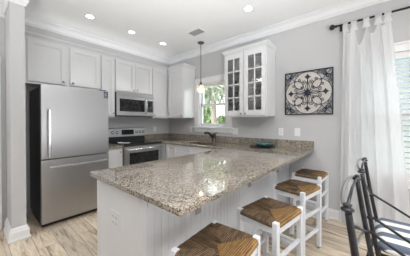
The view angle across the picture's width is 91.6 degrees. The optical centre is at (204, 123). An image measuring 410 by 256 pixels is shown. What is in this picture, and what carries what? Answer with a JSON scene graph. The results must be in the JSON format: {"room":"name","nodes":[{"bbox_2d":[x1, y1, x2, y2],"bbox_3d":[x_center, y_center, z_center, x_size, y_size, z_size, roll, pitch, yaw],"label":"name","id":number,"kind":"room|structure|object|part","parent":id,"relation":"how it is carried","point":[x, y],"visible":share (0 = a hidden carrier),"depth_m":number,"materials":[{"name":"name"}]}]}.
{"room":"kitchen","nodes":[
{"label":"kitchen","id":0,"kind":"room"},
{"bbox_2d":[0,17,6,228],"bbox_3d":[-3.350,-0.117,1.407,0.120,2.790,2.749,0,1,40],"label":"wall","id":1,"kind":"structure","parent":0,"point":[2,20],"depth_m":2.40,"materials":[{"name":"paint"}]},
{"bbox_2d":[0,61,1,230],"bbox_3d":[-2.750,0.238,2.000,0.026,2.070,0.985,0,1,40],"label":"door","id":2,"kind":"structure","parent":1,"relation":"in","point":[0,61],"depth_m":2.36,"materials":[{"name":"white wood"}]},
{"bbox_2d":[0,4,4,17],"bbox_3d":[-3.244,-1.385,1.304,0.160,0.249,2.748,0,1,40],"label":"trim","id":3,"kind":"structure","parent":1,"relation":"attached to","point":[2,15],"depth_m":2.37,"materials":[{"name":"white wood"}]},
{"bbox_2d":[5,2,25,228],"bbox_3d":[-2.361,-0.126,2.450,0.829,2.790,0.120,0,1,40],"label":"wall partition","id":4,"kind":"structure","parent":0,"point":[15,14],"depth_m":2.19,"materials":[{"name":"paint"}]},
{"bbox_2d":[3,218,30,243],"bbox_3d":[-2.341,1.198,2.445,0.844,0.139,0.188,0,1,40],"label":"baseboard","id":5,"kind":"structure","parent":4,"relation":"attached to","point":[22,232],"depth_m":2.19,"materials":[{"name":"white wood"}]},
{"bbox_2d":[0,0,38,17],"bbox_3d":[-2.264,-1.412,2.356,0.874,0.214,0.420,0,1,40],"label":"trim","id":6,"kind":"structure","parent":4,"relation":"attached to","point":[29,5],"depth_m":2.31,"materials":[{"name":"white wood"}]},
{"bbox_2d":[25,24,168,211],"bbox_3d":[-1.798,-0.139,3.843,0.120,2.790,2.970,0,1,40],"label":"wall","id":7,"kind":"structure","parent":0,"point":[161,124],"depth_m":3.74,"materials":[{"name":"paint"}]},
{"bbox_2d":[25,36,100,89],"bbox_3d":[-2.154,-0.843,3.033,0.377,0.607,0.963,0,1,40],"label":"upper cabinet","id":8,"kind":"object","parent":7,"relation":"attached to","point":[49,63],"visible":0.89,"depth_m":2.87,"materials":[{"name":"white wood"}]},
{"bbox_3d":[-2.184,-0.851,2.767,0.020,0.563,0.430,0,1,40],"label":"door","id":9,"kind":"part","parent":8,"relation":"part of","materials":[{"name":"white wood"}]},
{"bbox_3d":[-1.876,-0.854,3.128,0.020,0.563,0.420,0,1,40],"label":"door","id":10,"kind":"part","parent":8,"relation":"part of","materials":[{"name":"white wood"}]},
{"bbox_2d":[25,16,168,63],"bbox_3d":[-1.712,-1.480,3.758,0.105,0.104,2.730,0,1,40],"label":"trim","id":11,"kind":"structure","parent":7,"relation":"attached to","point":[32,21],"depth_m":3.42,"materials":[{"name":"white wood"}]},
{"bbox_2d":[100,55,114,117],"bbox_3d":[-1.764,-0.630,3.492,0.377,1.040,0.233,0,1,40],"label":"upper cabinet","id":12,"kind":"object","parent":7,"relation":"attached to","point":[107,64],"visible":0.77,"depth_m":3.42,"materials":[{"name":"white wood"}]},
{"bbox_2d":[115,58,151,95],"bbox_3d":[-1.439,-0.860,3.871,0.377,0.587,0.760,0,1,40],"label":"upper cabinet","id":13,"kind":"object","parent":7,"relation":"attached to","point":[130,77],"visible":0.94,"depth_m":3.72,"materials":[{"name":"white wood"}]},
{"bbox_3d":[-1.448,-0.866,3.631,0.020,0.548,0.370,0,1,40],"label":"door","id":14,"kind":"part","parent":13,"relation":"part of","materials":[{"name":"white wood"}]},
{"bbox_2d":[115,92,153,116],"bbox_3d":[-1.411,-0.353,3.851,0.445,0.425,0.754,0,1,40],"label":"microwave","id":15,"kind":"object","parent":13,"relation":"attached to","point":[126,104],"visible":0.98,"depth_m":3.71,"materials":[{"name":"silver metal"}]},
{"bbox_3d":[-1.345,-0.330,3.693,0.029,0.355,0.599,0,1,40],"label":"door","id":16,"kind":"part","parent":15,"relation":"part of","materials":[{"name":"silver metal"}]},
{"bbox_3d":[-1.100,-0.332,3.981,0.028,0.355,0.153,0,1,40],"label":"control panel","id":17,"kind":"part","parent":15,"relation":"part of","materials":[{"name":"silver metal"}]},
{"bbox_3d":[-1.204,-0.868,3.917,0.020,0.548,0.370,0,1,40],"label":"door","id":18,"kind":"part","parent":13,"relation":"part of","materials":[{"name":"white wood"}]},
{"bbox_2d":[145,133,168,139],"bbox_3d":[-1.091,0.287,4.562,0.020,0.118,0.718,0,1,40],"label":"backsplash","id":19,"kind":"structure","parent":7,"relation":"attached to","point":[165,135],"depth_m":4.53,"materials":[{"name":"stone"}]},
{"bbox_2d":[143,67,177,118],"bbox_3d":[-0.957,-0.639,4.438,0.377,1.040,0.719,0,1,40],"label":"upper cabinet","id":20,"kind":"object","parent":7,"relation":"attached to","point":[159,77],"visible":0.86,"depth_m":4.23,"materials":[{"name":"white wood"}]},
{"bbox_3d":[-0.955,-0.643,4.210,0.020,1.004,0.356,0,1,40],"label":"door","id":21,"kind":"part","parent":20,"relation":"part of","materials":[{"name":"white wood"}]},
{"bbox_2d":[31,0,347,57],"bbox_3d":[-0.027,-1.529,0.513,7.120,0.050,5.720,0,1,40],"label":"ceiling","id":22,"kind":"structure","parent":0,"point":[154,22],"depth_m":2.83,"materials":[{"name":"paint"}]},
{"bbox_2d":[84,14,95,18],"bbox_3d":[-1.633,-1.520,2.829,0.143,0.007,0.143,0,1,40],"label":"recessed light","id":23,"kind":"object","parent":22,"relation":"in","point":[89,16],"visible":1,"depth_m":2.82,"materials":[{"name":"white"}]},
{"bbox_2d":[186,27,206,36],"bbox_3d":[-0.143,-1.524,3.320,0.300,0.008,0.200,0,1,40],"label":"ceiling vent","id":24,"kind":"object","parent":22,"relation":"in","point":[198,31],"visible":1,"depth_m":3.31,"materials":[{"name":"white metal"}]},
{"bbox_2d":[197,41,204,92],"bbox_3d":[-0.078,-1.061,3.755,0.159,0.942,0.160,0,1,40],"label":"pendant light","id":25,"kind":"object","parent":22,"relation":"hanging from","point":[199,42],"visible":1,"depth_m":3.74,"materials":[{"name":"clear glass"}]},
{"bbox_2d":[243,5,253,11],"bbox_3d":[0.571,-1.519,2.632,0.143,0.007,0.143,0,1,40],"label":"recessed light","id":26,"kind":"object","parent":22,"relation":"in","point":[248,8],"visible":1,"depth_m":2.62,"materials":[{"name":"white"}]},
{"bbox_2d":[0,210,393,255],"bbox_3d":[-0.546,1.316,-0.070,7.120,0.050,7.320,0,1,40],"label":"floor","id":27,"kind":"structure","parent":0,"point":[76,236],"depth_m":2.17,"materials":[{"name":"brown wood"}]},
{"bbox_2d":[29,84,108,226],"bbox_3d":[-1.943,0.384,2.877,0.798,1.760,0.785,0,1,40],"label":"refrigerator","id":28,"kind":"object","parent":27,"relation":"on","point":[69,126],"visible":0.97,"depth_m":2.59,"materials":[{"name":"silver metal"}]},
{"bbox_3d":[-1.866,0.116,2.392,0.054,0.584,0.028,0,1,40],"label":"door handle","id":29,"kind":"part","parent":28,"relation":"part of","materials":[{"name":"silver metal"}]},
{"bbox_3d":[-1.708,-0.026,2.673,0.068,0.904,0.785,0,1,40],"label":"fridge door","id":30,"kind":"part","parent":28,"relation":"part of","materials":[{"name":"silver metal"}]},
{"bbox_3d":[-1.708,0.820,2.681,0.068,0.764,0.785,0,1,40],"label":"freezer drawer","id":31,"kind":"part","parent":28,"relation":"part of","materials":[{"name":"silver metal"}]},
{"bbox_3d":[-1.654,0.523,2.645,0.054,0.028,0.665,0,1,40],"label":"door handle","id":32,"kind":"part","parent":28,"relation":"part of","materials":[{"name":"silver metal"}]},
{"bbox_2d":[107,148,122,167],"bbox_3d":[-1.678,0.825,3.398,0.644,0.869,0.282,0,1,40],"label":"base cabinet","id":33,"kind":"object","parent":27,"relation":"on","point":[115,154],"visible":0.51,"depth_m":3.23,"materials":[{"name":"white wood"}]},
{"bbox_2d":[109,143,123,148],"bbox_3d":[-1.681,0.314,3.393,0.641,0.150,0.286,0,1,40],"label":"countertop","id":34,"kind":"structure","parent":33,"relation":"on","point":[111,146],"depth_m":3.27,"materials":[{"name":"beige stone"}]},
{"bbox_2d":[109,127,162,165],"bbox_3d":[-1.306,0.658,3.770,0.725,1.158,0.758,0,1,40],"label":"range","id":35,"kind":"object","parent":27,"relation":"on","point":[139,150],"visible":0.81,"depth_m":3.69,"materials":[{"name":"silver metal"}]},
{"bbox_3d":[-1.556,0.292,3.981,0.066,0.093,0.758,0,1,40],"label":"vent panel","id":36,"kind":"part","parent":35,"relation":"part of","materials":[{"name":"metal"}]},
{"bbox_2d":[109,140,161,144],"bbox_3d":[-1.325,0.347,3.783,0.623,0.014,0.758,0,1,40],"label":"cooktop","id":37,"kind":"object","parent":35,"relation":"in","point":[132,142],"depth_m":3.71,"materials":[{"name":"black glass"}]},
{"bbox_3d":[-1.095,0.702,3.591,0.044,0.634,0.754,0,1,40],"label":"oven door","id":38,"kind":"part","parent":35,"relation":"part of","materials":[{"name":"silver metal"}]},
{"bbox_3d":[-1.083,0.364,3.577,0.012,0.034,0.758,0,1,40],"label":"trim","id":39,"kind":"part","parent":35,"relation":"part of","materials":[{"name":"black"}]},
{"bbox_3d":[-1.054,0.433,3.553,0.063,0.031,0.708,0,1,40],"label":"door handle","id":40,"kind":"part","parent":35,"relation":"part of","materials":[{"name":"silver metal"}]},
{"bbox_2d":[162,143,165,158],"bbox_3d":[-0.866,0.816,4.373,0.616,0.869,0.716,0,1,40],"label":"base cabinet","id":41,"kind":"object","parent":27,"relation":"on","point":[163,144],"visible":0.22,"depth_m":3.96,"materials":[{"name":"white wood"}]},
{"bbox_2d":[166,143,173,158],"bbox_3d":[-0.507,0.819,4.117,0.251,0.869,0.644,0,1,40],"label":"base cabinet","id":42,"kind":"object","parent":27,"relation":"on","point":[169,147],"visible":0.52,"depth_m":3.89,"materials":[{"name":"white wood"}]},
{"bbox_2d":[97,164,288,255],"bbox_3d":[0.292,0.836,2.219,0.881,0.869,2.491,0,1,40],"label":"base cabinet","id":43,"kind":"object","parent":27,"relation":"on","point":[146,229],"visible":0.29,"depth_m":1.39,"materials":[{"name":"white wood"}]},
{"bbox_2d":[111,209,119,231],"bbox_3d":[-0.605,0.647,1.341,0.120,0.118,0.008,0,1,40],"label":"wall outlet","id":44,"kind":"object","parent":43,"relation":"attached to","point":[115,216],"visible":1,"depth_m":1.33,"materials":[{"name":"white plastic"}]},
{"bbox_3d":[-0.598,0.843,1.355,0.614,0.869,0.020,0,1,40],"label":"panel","id":45,"kind":"part","parent":43,"relation":"part of","materials":[{"name":"white wood"}]},
{"bbox_3d":[-0.353,0.845,1.151,0.021,0.869,0.028,0,1,40],"label":"corner trim","id":46,"kind":"part","parent":43,"relation":"part of","materials":[{"name":"white wood"}]},
{"bbox_2d":[90,133,313,215],"bbox_3d":[-0.487,0.318,2.857,3.152,0.150,2.529,0,1,40],"label":"countertop","id":47,"kind":"structure","parent":43,"relation":"on","point":[180,185],"depth_m":1.56,"materials":[{"name":"beige stone"}]},
{"bbox_2d":[204,131,217,141],"bbox_3d":[0.094,0.240,3.777,0.284,0.225,0.128,0,1,-25],"label":"faucet","id":48,"kind":"object","parent":47,"relation":"on","point":[213,135],"visible":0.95,"depth_m":3.81,"materials":[{"name":"black metal"}]},
{"bbox_2d":[250,145,274,147],"bbox_3d":[0.887,0.352,3.088,0.380,0.013,0.380,0,1,40],"label":"serving tray","id":49,"kind":"object","parent":47,"relation":"on","point":[256,146],"visible":0.72,"depth_m":3.06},
{"bbox_2d":[253,141,273,146],"bbox_3d":[0.902,0.317,3.075,0.300,0.067,0.300,0,1,-38],"label":"serving bowl","id":50,"kind":"object","parent":49,"relation":"on","point":[259,143],"visible":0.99,"depth_m":3.01,"materials":[{"name":"teal glass"}]},
{"bbox_3d":[0.447,1.219,2.069,0.015,0.104,2.395,0,1,40],"label":"baseboard","id":51,"kind":"part","parent":43,"relation":"part of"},
{"bbox_3d":[1.246,0.829,3.001,0.017,0.869,0.064,0,1,40],"label":"post","id":52,"kind":"part","parent":43,"relation":"part of","materials":[{"name":"white wood"}]},
{"bbox_2d":[174,143,212,156],"bbox_3d":[-0.057,0.822,3.733,0.926,0.869,0.644,0,1,40],"label":"base cabinet","id":53,"kind":"object","parent":27,"relation":"on","point":[179,150],"visible":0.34,"depth_m":3.58,"materials":[{"name":"white wood"}]},
{"bbox_3d":[-0.428,0.480,3.674,0.419,0.155,0.020,0,1,40],"label":"drawer","id":54,"kind":"part","parent":53,"relation":"part of","materials":[{"name":"white wood"}]},
{"bbox_3d":[-0.077,0.483,3.375,0.479,0.155,0.020,0,1,40],"label":"drawer","id":55,"kind":"part","parent":53,"relation":"part of","materials":[{"name":"white wood"}]},
{"bbox_2d":[170,220,259,255],"bbox_3d":[0.069,0.958,1.071,0.333,0.645,0.398,0,1,36],"label":"bar stool","id":56,"kind":"object","parent":27,"relation":"on","point":[215,239],"visible":1,"depth_m":1.07,"materials":[{"name":"wicker"}]},
{"bbox_3d":[-0.153,0.953,1.015,0.036,0.633,0.036,0,1,36],"label":"leg","id":57,"kind":"part","parent":56,"relation":"part of","materials":[{"name":"white wood"}]},
{"bbox_3d":[0.290,0.952,1.128,0.036,0.633,0.036,0,1,36],"label":"leg","id":58,"kind":"part","parent":56,"relation":"part of","materials":[{"name":"white wood"}]},
{"bbox_2d":[237,196,302,255],"bbox_3d":[0.492,0.954,1.506,0.398,0.645,0.333,0,1,-42],"label":"bar stool","id":59,"kind":"object","parent":27,"relation":"on","point":[270,215],"visible":1,"depth_m":1.46,"materials":[{"name":"wicker"}]},
{"bbox_3d":[0.263,0.949,1.496,0.036,0.633,0.036,0,1,-42],"label":"leg","id":60,"kind":"part","parent":59,"relation":"part of","materials":[{"name":"white wood"}]},
{"bbox_3d":[0.359,0.691,1.386,0.022,0.045,0.253,0,1,-42],"label":"seat rail","id":61,"kind":"part","parent":59,"relation":"part of","materials":[{"name":"white wood"}]},
{"bbox_3d":[0.528,0.947,1.731,0.036,0.633,0.036,0,1,-42],"label":"leg","id":62,"kind":"part","parent":59,"relation":"part of","materials":[{"name":"white wood"}]},
{"bbox_3d":[0.492,0.649,1.503,0.398,0.035,0.333,0,1,-42],"label":"rush seat","id":63,"kind":"part","parent":59,"relation":"part of","materials":[{"name":"wicker"}]},
{"bbox_3d":[0.455,0.951,1.280,0.036,0.633,0.036,0,1,-42],"label":"leg","id":64,"kind":"part","parent":59,"relation":"part of","materials":[{"name":"white wood"}]},
{"bbox_3d":[0.588,0.691,1.395,0.318,0.045,0.022,0,1,-42],"label":"seat rail","id":65,"kind":"part","parent":59,"relation":"part of","materials":[{"name":"white wood"}]},
{"bbox_3d":[0.720,0.949,1.515,0.036,0.633,0.036,0,1,-42],"label":"leg","id":66,"kind":"part","parent":59,"relation":"part of","materials":[{"name":"white wood"}]},
{"bbox_2d":[272,178,321,255],"bbox_3d":[0.945,0.949,2.052,0.398,0.645,0.333,0,1,-39],"label":"bar stool","id":67,"kind":"object","parent":27,"relation":"on","point":[302,191],"visible":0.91,"depth_m":2.00,"materials":[{"name":"wood"}]},
{"bbox_3d":[0.716,0.944,2.055,0.036,0.633,0.036,0,1,-39],"label":"leg","id":68,"kind":"part","parent":67,"relation":"part of","materials":[{"name":"white wood"}]},
{"bbox_3d":[0.806,0.686,1.940,0.022,0.045,0.253,0,1,-39],"label":"seat rail","id":69,"kind":"part","parent":67,"relation":"part of","materials":[{"name":"white wood"}]},
{"bbox_3d":[0.993,0.942,2.275,0.036,0.633,0.036,0,1,-39],"label":"leg","id":70,"kind":"part","parent":67,"relation":"part of","materials":[{"name":"white wood"}]},
{"bbox_3d":[0.945,0.644,2.049,0.398,0.035,0.333,0,1,-39],"label":"rush seat","id":71,"kind":"part","parent":67,"relation":"part of","materials":[{"name":"wicker"}]},
{"bbox_3d":[0.896,0.946,1.829,0.036,0.633,0.036,0,1,-39],"label":"leg","id":72,"kind":"part","parent":67,"relation":"part of","materials":[{"name":"white wood"}]},
{"bbox_3d":[1.035,0.686,1.937,0.318,0.045,0.022,0,1,-39],"label":"seat rail","id":73,"kind":"part","parent":67,"relation":"part of","materials":[{"name":"white wood"}]},
{"bbox_3d":[1.173,0.944,2.049,0.036,0.633,0.036,0,1,-39],"label":"leg","id":74,"kind":"part","parent":67,"relation":"part of","materials":[{"name":"white wood"}]},
{"bbox_2d":[292,168,328,220],"bbox_3d":[1.364,0.945,2.575,0.333,0.645,0.398,0,1,43],"label":"bar stool","id":75,"kind":"object","parent":27,"relation":"on","point":[309,175],"visible":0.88,"depth_m":2.52,"materials":[{"name":"wood"}]},
{"bbox_3d":[1.138,0.940,2.546,0.036,0.633,0.036,0,1,43],"label":"leg","id":76,"kind":"part","parent":75,"relation":"part of","materials":[{"name":"white wood"}]},
{"bbox_3d":[1.243,0.681,2.444,0.253,0.045,0.022,0,1,43],"label":"seat rail","id":77,"kind":"part","parent":75,"relation":"part of","materials":[{"name":"white wood"}]},
{"bbox_3d":[1.364,0.639,2.572,0.333,0.035,0.398,0,1,43],"label":"rush seat","id":78,"kind":"part","parent":75,"relation":"part of","materials":[{"name":"wicker"}]},
{"bbox_3d":[1.348,0.941,2.347,0.036,0.633,0.036,0,1,43],"label":"leg","id":79,"kind":"part","parent":75,"relation":"part of","materials":[{"name":"white wood"}]},
{"bbox_3d":[1.591,0.939,2.604,0.036,0.633,0.036,0,1,43],"label":"leg","id":80,"kind":"part","parent":75,"relation":"part of","materials":[{"name":"white wood"}]},
{"bbox_2d":[340,174,405,255],"bbox_3d":[0.885,0.780,0.748,0.607,1.010,0.552,0,1,40],"label":"chair","id":81,"kind":"object","parent":27,"relation":"on","point":[347,208],"visible":1,"depth_m":0.92,"materials":[{"name":"black metal"}]},
{"bbox_3d":[0.544,0.804,0.704,0.123,0.964,0.025,0,1,40],"label":"post","id":82,"kind":"part","parent":81,"relation":"part of","materials":[{"name":"metal"}]},
{"bbox_3d":[0.680,0.298,0.918,0.016,0.017,0.510,0,1,40],"label":"cross rod","id":83,"kind":"part","parent":81,"relation":"part of","materials":[{"name":"metal"}]},
{"bbox_3d":[0.702,0.515,0.901,0.012,0.148,0.513,0,1,42],"label":"cross rod","id":84,"kind":"part","parent":81,"relation":"part of","materials":[{"name":"metal"}]},
{"bbox_3d":[0.702,0.475,0.901,0.012,0.236,0.516,1,1,44],"label":"cross rod","id":85,"kind":"part","parent":81,"relation":"part of","materials":[{"name":"metal"}]},
{"bbox_3d":[0.875,0.800,1.092,0.123,0.964,0.025,0,1,40],"label":"post","id":86,"kind":"part","parent":81,"relation":"part of","materials":[{"name":"metal"}]},
{"bbox_3d":[1.054,0.705,0.934,0.446,0.258,0.022,0,1,42],"label":"arm rod","id":87,"kind":"part","parent":81,"relation":"part of","materials":[{"name":"metal"}]},
{"bbox_2d":[356,157,409,255],"bbox_3d":[1.364,0.775,1.292,0.607,1.010,0.552,0,1,40],"label":"chair","id":88,"kind":"object","parent":27,"relation":"on","point":[396,233],"visible":0.92,"depth_m":1.27,"materials":[{"name":"black metal"}]},
{"bbox_3d":[1.024,0.799,1.248,0.123,0.964,0.025,0,1,40],"label":"post","id":89,"kind":"part","parent":88,"relation":"part of","materials":[{"name":"metal"}]},
{"bbox_3d":[1.355,0.795,1.636,0.123,0.964,0.025,0,1,40],"label":"post","id":90,"kind":"part","parent":88,"relation":"part of","materials":[{"name":"metal"}]},
{"bbox_3d":[1.534,0.700,1.478,0.446,0.258,0.022,0,1,42],"label":"arm rod","id":91,"kind":"part","parent":88,"relation":"part of","materials":[{"name":"metal"}]},
{"bbox_3d":[1.206,0.703,1.094,0.446,0.258,0.022,0,1,39],"label":"arm rod","id":92,"kind":"part","parent":88,"relation":"part of","materials":[{"name":"metal"}]},
{"bbox_2d":[375,218,409,255],"bbox_3d":[1.405,0.760,1.257,0.500,0.055,0.524,0,1,40],"label":"seat cushion","id":93,"kind":"object","parent":88,"relation":"on","point":[402,228],"depth_m":1.29,"materials":[{"name":"fabric"}]},
{"bbox_2d":[169,0,409,210],"bbox_3d":[1.836,-0.128,2.617,7.000,2.790,0.120,0,1,40],"label":"wall","id":94,"kind":"structure","parent":0,"point":[312,46],"depth_m":2.81,"materials":[{"name":"paint"}]},
{"bbox_2d":[168,67,194,117],"bbox_3d":[-0.527,-0.638,4.299,0.510,1.040,0.377,0,1,40],"label":"upper cabinet","id":95,"kind":"object","parent":94,"relation":"attached to","point":[181,83],"visible":1,"depth_m":4.16,"materials":[{"name":"white wood"}]},
{"bbox_2d":[25,30,195,70],"bbox_3d":[-1.273,-1.180,3.403,0.578,0.059,2.696,0,1,40],"label":"crown molding","id":96,"kind":"structure","parent":95,"relation":"attached to","point":[27,33],"depth_m":3.27,"materials":[{"name":"white wood"}]},
{"bbox_3d":[-0.608,-0.642,4.170,0.440,1.004,0.020,0,1,40],"label":"door","id":97,"kind":"part","parent":95,"relation":"part of","materials":[{"name":"white wood"}]},
{"bbox_2d":[193,74,232,132],"bbox_3d":[0.166,-0.391,4.009,0.980,1.111,0.164,0,1,40],"label":"window","id":98,"kind":"structure","parent":94,"relation":"in","point":[199,126],"depth_m":4.08,"materials":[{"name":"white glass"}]},
{"bbox_3d":[0.143,0.114,3.987,0.980,0.102,0.095,0,1,40],"label":"sill","id":99,"kind":"part","parent":98,"relation":"part of","materials":[{"name":"white wood"}]},
{"bbox_3d":[0.177,-0.188,4.024,0.680,0.445,0.030,0,1,40],"label":"sash","id":100,"kind":"part","parent":98,"relation":"part of","materials":[{"name":"clear glass"}]},
{"bbox_3d":[0.200,-0.590,4.047,0.680,0.440,0.030,0,1,40],"label":"sash","id":101,"kind":"part","parent":98,"relation":"part of","materials":[{"name":"clear glass"}]},
{"bbox_2d":[232,128,237,133],"bbox_3d":[0.549,0.133,3.631,0.118,0.118,0.009,0,1,40],"label":"light switch","id":102,"kind":"object","parent":94,"relation":"attached to","point":[234,130],"visible":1,"depth_m":3.62,"materials":[{"name":"white plastic"}]},
{"bbox_2d":[169,133,313,149],"bbox_3d":[0.335,0.294,3.805,3.131,0.118,0.020,0,1,40],"label":"backsplash","id":103,"kind":"structure","parent":94,"relation":"attached to","point":[299,144],"depth_m":3.45,"materials":[{"name":"stone"}]},
{"bbox_2d":[221,39,277,116],"bbox_3d":[0.708,-0.658,3.245,0.826,1.100,0.377,0,1,40],"label":"upper cabinet","id":104,"kind":"object","parent":94,"relation":"attached to","point":[245,59],"visible":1,"depth_m":3.13,"materials":[{"name":"white wood"}]},
{"bbox_3d":[0.469,-0.634,3.252,0.347,1.004,0.020,0,1,40],"label":"door","id":105,"kind":"part","parent":104,"relation":"part of","materials":[{"name":"white wood"}]},
{"bbox_2d":[228,82,260,89],"bbox_3d":[0.733,-0.623,3.275,0.700,0.016,0.277,0,1,40],"label":"shelf","id":106,"kind":"object","parent":104,"relation":"attached to","point":[258,85],"depth_m":3.33,"materials":[{"name":"white wood"}]},
{"bbox_2d":[228,99,260,103],"bbox_3d":[0.733,-0.372,3.277,0.700,0.016,0.277,0,1,40],"label":"shelf","id":107,"kind":"object","parent":104,"relation":"attached to","point":[257,101],"depth_m":3.34,"materials":[{"name":"white wood"}]},
{"bbox_2d":[230,66,260,75],"bbox_3d":[0.733,-0.873,3.273,0.700,0.016,0.277,0,1,40],"label":"shelf","id":108,"kind":"object","parent":104,"relation":"attached to","point":[258,71],"depth_m":3.33,"materials":[{"name":"white wood"}]},
{"bbox_3d":[0.709,-1.179,3.242,0.826,0.059,0.370,0,1,40],"label":"crown molding","id":109,"kind":"part","parent":104,"relation":"part of","materials":[{"name":"white wood"}]},
{"bbox_3d":[0.752,-0.632,3.011,0.347,1.004,0.020,0,1,40],"label":"door","id":110,"kind":"part","parent":104,"relation":"part of","materials":[{"name":"white wood"}]},
{"bbox_2d":[169,0,389,64],"bbox_3d":[1.725,-1.469,2.552,6.900,0.104,0.105,0,1,40],"label":"trim","id":111,"kind":"structure","parent":94,"relation":"attached to","point":[344,7],"depth_m":2.99,"materials":[{"name":"white wood"}]},
{"bbox_2d":[279,128,282,135],"bbox_3d":[1.179,0.122,3.094,0.072,0.118,0.008,0,1,40],"label":"wall outlet","id":112,"kind":"object","parent":94,"relation":"attached to","point":[280,129],"visible":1,"depth_m":3.09,"materials":[{"name":"white plastic"}]},
{"bbox_2d":[294,128,299,135],"bbox_3d":[1.367,0.120,2.945,0.080,0.120,0.020,0,1,40],"label":"wall outlet","id":113,"kind":"object","parent":94,"relation":"attached to","point":[296,130],"visible":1,"depth_m":2.94,"materials":[{"name":"white plastic"}]},
{"bbox_2d":[285,67,333,114],"bbox_3d":[1.456,-0.445,2.832,0.624,0.624,0.032,0,1,40],"label":"wall art","id":114,"kind":"object","parent":94,"relation":"attached to","point":[309,91],"visible":1,"depth_m":2.82,"materials":[{"name":"blue metal"}]},
{"bbox_2d":[296,201,369,228],"bbox_3d":[2.832,1.211,1.686,4.040,0.130,0.022,0,1,40],"label":"baseboard","id":115,"kind":"structure","parent":94,"relation":"attached to","point":[333,214],"depth_m":2.66,"materials":[{"name":"white wood"}]},
{"bbox_2d":[329,6,409,31],"bbox_3d":[2.307,-1.234,2.048,1.757,0.084,0.118,0,1,40],"label":"curtain rod","id":116,"kind":"object","parent":94,"relation":"attached to","point":[332,27],"visible":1,"depth_m":2.39,"materials":[{"name":"black metal"}]},
{"bbox_2d":[339,10,409,227],"bbox_3d":[1.955,-0.008,2.313,0.653,2.506,0.113,0,1,40],"label":"curtain","id":117,"kind":"object","parent":116,"relation":"hanging from","point":[371,119],"visible":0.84,"depth_m":2.30,"materials":[{"name":"fabric"}]},
{"bbox_2d":[354,40,409,188],"bbox_3d":[2.330,-0.099,2.165,1.320,1.621,0.164,0,1,40],"label":"window","id":118,"kind":"structure","parent":94,"relation":"in","point":[404,46],"depth_m":2.20,"materials":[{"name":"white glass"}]},
{"bbox_3d":[2.296,-0.139,2.124,1.300,1.541,0.031,0,1,40],"label":"casing","id":119,"kind":"part","parent":118,"relation":"part of","materials":[{"name":"white wood"}]},
{"bbox_2d":[395,52,409,176],"bbox_3d":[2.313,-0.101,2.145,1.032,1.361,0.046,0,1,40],"label":"window blind","id":120,"kind":"object","parent":118,"relation":"attached to","point":[403,55],"visible":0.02,"depth_m":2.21,"materials":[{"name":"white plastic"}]},
{"label":"outside","id":121,"kind":"structure","parent":0,"visible":0},
{"bbox_3d":[9.671,2.001,15.675,30.000,0.100,29.870,0,1,40],"label":"ground","id":122,"kind":"structure","parent":121,"visible":0},
{"bbox_2d":[203,99,210,122],"bbox_3d":[-0.076,-0.216,13.550,1.924,4.415,2.245,0,1,3],"label":"leafy tree","id":123,"kind":"object","parent":122,"relation":"on","point":[206,110],"visible":0.3,"depth_m":12.83,"materials":[{"name":"green plant"}]},
{"bbox_2d":[204,85,224,122],"bbox_3d":[0.551,-0.352,9.261,2.548,4.762,1.911,0,1,40],"label":"palm tree","id":124,"kind":"object","parent":122,"relation":"on","point":[211,94],"visible":0.43,"depth_m":9.15,"materials":[{"name":"green plant"}]},
{"bbox_2d":[217,113,225,123],"bbox_3d":[1.317,-0.170,10.521,1.657,1.057,1.010,0,1,29],"label":"shrub","id":125,"kind":"object","parent":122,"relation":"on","point":[221,119],"visible":0.28,"depth_m":10.44,"materials":[{"name":"green plant"}]}
]}

